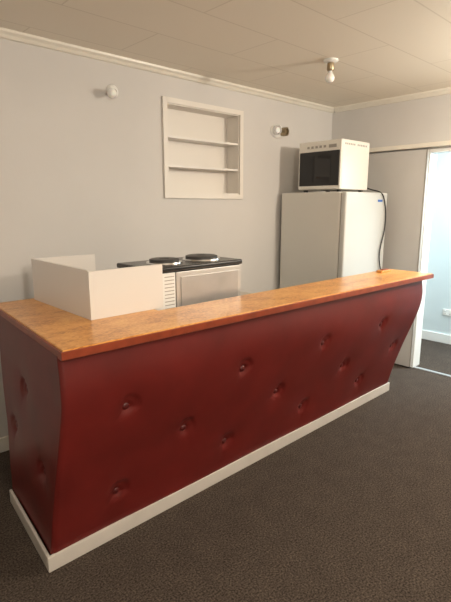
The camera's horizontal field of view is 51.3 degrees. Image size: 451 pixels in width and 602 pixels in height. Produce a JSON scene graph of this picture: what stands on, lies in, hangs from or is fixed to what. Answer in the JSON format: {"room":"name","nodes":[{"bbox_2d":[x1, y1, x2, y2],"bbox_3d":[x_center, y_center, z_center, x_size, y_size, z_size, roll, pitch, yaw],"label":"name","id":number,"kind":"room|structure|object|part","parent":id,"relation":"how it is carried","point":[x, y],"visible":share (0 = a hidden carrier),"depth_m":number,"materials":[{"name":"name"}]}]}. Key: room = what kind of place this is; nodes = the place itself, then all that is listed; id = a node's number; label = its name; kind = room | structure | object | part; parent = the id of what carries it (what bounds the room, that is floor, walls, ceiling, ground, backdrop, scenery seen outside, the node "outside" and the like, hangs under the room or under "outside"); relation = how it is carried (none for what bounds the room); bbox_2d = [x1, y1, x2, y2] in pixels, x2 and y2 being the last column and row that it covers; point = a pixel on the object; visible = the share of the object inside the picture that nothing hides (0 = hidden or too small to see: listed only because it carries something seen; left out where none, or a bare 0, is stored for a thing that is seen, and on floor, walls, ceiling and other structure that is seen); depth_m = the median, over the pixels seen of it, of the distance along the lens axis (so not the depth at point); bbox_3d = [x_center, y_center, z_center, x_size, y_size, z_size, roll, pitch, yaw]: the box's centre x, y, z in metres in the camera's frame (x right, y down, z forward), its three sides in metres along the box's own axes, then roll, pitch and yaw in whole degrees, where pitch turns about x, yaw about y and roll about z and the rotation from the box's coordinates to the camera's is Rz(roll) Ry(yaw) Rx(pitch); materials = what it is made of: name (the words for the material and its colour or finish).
{"room":"home bar","nodes":[
{"label":"home bar","id":0,"kind":"room"},
{"bbox_2d":[0,38,332,437],"bbox_3d":[-1.130,-0.386,3.381,6.170,2.605,0.300,-11,16,-42],"label":"wall","id":1,"kind":"structure","parent":0,"point":[81,167],"depth_m":3.36,"materials":[{"name":"paint"}]},
{"bbox_2d":[0,435,8,452],"bbox_3d":[-1.413,0.937,3.160,5.100,0.100,0.018,-11,16,-42],"label":"baseboard","id":2,"kind":"structure","parent":1,"relation":"attached to","point":[4,441],"depth_m":3.10,"materials":[{"name":"beige wood"}]},
{"bbox_2d":[106,84,117,98],"bbox_3d":[-0.782,-1.440,3.229,0.077,0.109,0.154,-1,12,-7],"label":"wall lamp","id":3,"kind":"object","parent":1,"relation":"attached to","point":[112,91],"visible":1,"depth_m":3.18,"materials":[{"name":"white plastic"}]},
{"bbox_3d":[-0.776,-1.412,3.198,0.066,0.065,0.083,-6,13,-26],"label":"bulb","id":4,"kind":"part","parent":3,"relation":"part of","materials":[{"name":"white glass"}]},
{"bbox_2d":[0,27,334,112],"bbox_3d":[-1.057,-1.606,2.961,6.050,0.046,0.045,-11,16,-42],"label":"trim","id":5,"kind":"structure","parent":1,"relation":"attached to","point":[8,34],"depth_m":3.38,"materials":[{"name":"beige wood"}]},
{"bbox_2d":[161,96,243,198],"bbox_3d":[-0.216,-1.247,3.963,0.862,0.752,0.176,-11,16,-42],"label":"wall shelf","id":6,"kind":"object","parent":1,"relation":"attached to","point":[203,143],"visible":0.78,"depth_m":4.03,"materials":[{"name":"white paint"}]},
{"bbox_3d":[-0.220,-1.341,3.947,0.770,0.018,0.141,-11,16,-42],"label":"shelf","id":7,"kind":"part","parent":6,"relation":"part of","materials":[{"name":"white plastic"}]},
{"bbox_3d":[-0.220,-1.125,3.991,0.770,0.018,0.141,-11,16,-42],"label":"shelf","id":8,"kind":"part","parent":6,"relation":"part of","materials":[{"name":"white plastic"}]},
{"bbox_2d":[270,124,288,137],"bbox_3d":[0.519,-1.603,4.433,0.200,0.124,0.085,-11,16,-42],"label":"spot lamp","id":9,"kind":"object","parent":1,"relation":"attached to","point":[277,131],"visible":1,"depth_m":4.41,"materials":[{"name":"white glass"}]},
{"bbox_2d":[0,339,450,601],"bbox_3d":[1.410,1.340,1.685,7.450,0.100,6.800,-11,16,-42],"label":"floor","id":10,"kind":"structure","parent":0,"point":[356,508],"depth_m":2.35,"materials":[{"name":"carpet"}]},
{"bbox_2d":[0,269,433,572],"bbox_3d":[0.137,0.417,3.330,3.231,1.051,1.202,-11,16,-42],"label":"bar counter","id":11,"kind":"object","parent":10,"relation":"on","point":[115,422],"depth_m":2.41,"materials":[{"name":"red leather"}]},
{"bbox_2d":[31,254,162,319],"bbox_3d":[-0.736,-0.105,2.652,0.427,0.242,0.705,-11,16,-42],"label":"box","id":12,"kind":"object","parent":11,"relation":"on","point":[72,284],"visible":1,"depth_m":2.43,"materials":[{"name":"white plastic"}]},
{"bbox_3d":[0.116,0.915,3.332,3.061,0.074,0.650,-11,16,-42],"label":"skirting","id":13,"kind":"part","parent":11,"relation":"part of","materials":[{"name":"paint"}]},
{"bbox_2d":[0,269,431,351],"bbox_3d":[0.154,-0.085,3.241,3.130,0.031,1.180,-11,16,-42],"label":"countertop","id":14,"kind":"structure","parent":11,"relation":"on","point":[66,331],"depth_m":2.43,"materials":[{"name":"orange wood"}]},
{"bbox_2d":[376,268,391,272],"bbox_3d":[1.329,-0.258,3.948,0.168,0.024,0.060,-11,16,-42],"label":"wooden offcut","id":15,"kind":"object","parent":11,"relation":"on","point":[384,269],"visible":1,"depth_m":3.91,"materials":[{"name":"orange wood"}]},
{"bbox_2d":[240,291,251,295],"bbox_3d":[-0.114,0.500,3.227,1.190,0.930,0.565,-11,16,-42],"label":"bench","id":16,"kind":"object","parent":10,"relation":"on","point":[241,292],"visible":0.16,"depth_m":3.64,"materials":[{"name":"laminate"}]},
{"bbox_2d":[117,254,241,309],"bbox_3d":[-0.283,-0.099,2.938,0.694,0.358,0.412,-11,16,-42],"label":"oven","id":17,"kind":"object","parent":16,"relation":"on","point":[190,279],"visible":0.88,"depth_m":2.79,"materials":[{"name":"white metal"}]},
{"bbox_3d":[-0.337,-0.018,2.630,0.144,0.274,0.004,-11,16,-42],"label":"vent plate","id":18,"kind":"part","parent":17,"relation":"part of","materials":[{"name":"white plastic"}]},
{"bbox_2d":[117,256,241,272],"bbox_3d":[-0.271,-0.232,2.898,0.694,0.030,0.374,-11,16,-42],"label":"cooktop","id":19,"kind":"object","parent":17,"relation":"in","point":[186,264],"depth_m":2.79,"materials":[{"name":"black metal"}]},
{"bbox_3d":[-0.093,-0.063,2.851,0.511,0.274,0.008,-11,16,-42],"label":"panel","id":20,"kind":"part","parent":17,"relation":"part of","materials":[{"name":"metal"}]},
{"bbox_3d":[-0.087,-0.059,2.849,0.455,0.226,0.005,-11,16,-42],"label":"embossed panel","id":21,"kind":"part","parent":17,"relation":"part of","materials":[{"name":"metal"}]},
{"bbox_2d":[280,192,386,287],"bbox_3d":[1.059,-0.200,4.696,0.710,1.715,0.756,-11,16,-42],"label":"refrigerator","id":22,"kind":"object","parent":10,"relation":"on","point":[325,235],"visible":0.44,"depth_m":4.35,"materials":[{"name":"white metal"}]},
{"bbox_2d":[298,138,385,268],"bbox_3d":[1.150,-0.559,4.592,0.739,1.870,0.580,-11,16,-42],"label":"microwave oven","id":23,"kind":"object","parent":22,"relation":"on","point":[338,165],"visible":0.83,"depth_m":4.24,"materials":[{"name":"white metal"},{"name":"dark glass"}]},
{"bbox_3d":[0.843,-1.196,4.253,0.005,0.300,0.432,-11,16,-42],"label":"door glass","id":24,"kind":"part","parent":23,"relation":"part of","materials":[{"name":"black glass"}]},
{"bbox_3d":[1.378,-0.401,4.719,0.280,1.510,0.405,-11,16,-42],"label":"power cord","id":25,"kind":"part","parent":23,"relation":"part of","materials":[{"name":"black plastic"}]},
{"bbox_3d":[1.282,-0.192,4.454,0.710,1.635,0.052,-11,16,-42],"label":"door","id":26,"kind":"part","parent":22,"relation":"part of","materials":[{"name":"white metal"}]},
{"bbox_2d":[413,366,450,376],"bbox_3d":[2.178,0.723,4.438,0.040,0.008,0.822,-11,16,-42],"label":"threshold strip","id":27,"kind":"object","parent":10,"relation":"on","point":[414,366],"visible":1,"depth_m":4.59,"materials":[{"name":"silver metal"}]},
{"bbox_2d":[0,0,450,106],"bbox_3d":[1.410,-1.310,1.145,7.450,0.100,6.800,-11,16,-42],"label":"ceiling","id":28,"kind":"structure","parent":0,"point":[383,49],"depth_m":2.86,"materials":[{"name":"paint"}]},
{"bbox_2d":[323,57,337,82],"bbox_3d":[0.743,-1.627,3.329,0.104,0.152,0.104,-11,16,-42],"label":"ceiling lamp","id":29,"kind":"object","parent":28,"relation":"attached to","point":[329,78],"depth_m":3.31,"materials":[{"name":"white glass"}]},
{"bbox_2d":[330,94,450,191],"bbox_3d":[3.333,-0.316,3.037,0.120,2.605,6.300,-11,16,-42],"label":"wall","id":30,"kind":"structure","parent":0,"point":[423,120],"depth_m":4.50,"materials":[{"name":"paint"}]},
{"bbox_2d":[341,149,426,366],"bbox_3d":[1.548,-0.429,4.825,0.040,2.088,0.890,-11,16,-42],"label":"door leaf","id":31,"kind":"structure","parent":30,"relation":"in","point":[400,175],"depth_m":4.55,"materials":[{"name":"paint"}]},
{"bbox_2d":[409,149,429,366],"bbox_3d":[1.856,-0.363,4.502,0.046,2.088,0.011,-11,16,-42],"label":"door leaf edge","id":32,"kind":"object","parent":31,"relation":"attached to","point":[428,150],"depth_m":4.44,"materials":[{"name":"white wood"}]},
{"bbox_2d":[334,87,450,112],"bbox_3d":[3.286,-1.556,2.712,0.045,0.046,6.260,-11,16,-42],"label":"trim","id":33,"kind":"structure","parent":30,"relation":"attached to","point":[442,91],"depth_m":4.46,"materials":[{"name":"beige wood"}]},
{"bbox_2d":[369,140,450,152],"bbox_3d":[1.853,-1.420,4.285,0.074,0.040,2.130,-11,16,-42],"label":"header","id":34,"kind":"object","parent":30,"relation":"attached to","point":[440,143],"visible":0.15,"depth_m":4.37,"materials":[{"name":"beige wood"}]},
{"bbox_2d":[412,148,450,367],"bbox_3d":[2.213,-0.308,4.262,0.142,2.100,0.880,-11,16,-42],"label":"trim","id":35,"kind":"structure","parent":30,"relation":"attached to","point":[433,152],"depth_m":4.51,"materials":[{"name":"white wood"}]},
{"bbox_2d":[422,153,450,334],"bbox_3d":[3.125,-0.687,4.857,0.150,2.605,3.900,-11,16,-42],"label":"wall","id":36,"kind":"structure","parent":0,"point":[438,288],"depth_m":5.46,"materials":[{"name":"white paint"}]},
{"bbox_2d":[421,330,450,344],"bbox_3d":[3.166,0.568,4.943,0.018,0.110,3.600,-11,16,-42],"label":"baseboard","id":37,"kind":"structure","parent":36,"relation":"attached to","point":[428,335],"depth_m":5.61,"materials":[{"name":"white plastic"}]},
{"bbox_2d":[442,309,450,315],"bbox_3d":[2.594,0.134,5.483,0.014,0.075,0.120,-11,16,-42],"label":"wall socket","id":38,"kind":"object","parent":36,"relation":"attached to","point":[447,312],"visible":1,"depth_m":5.49,"materials":[{"name":"white plastic"}]}
]}

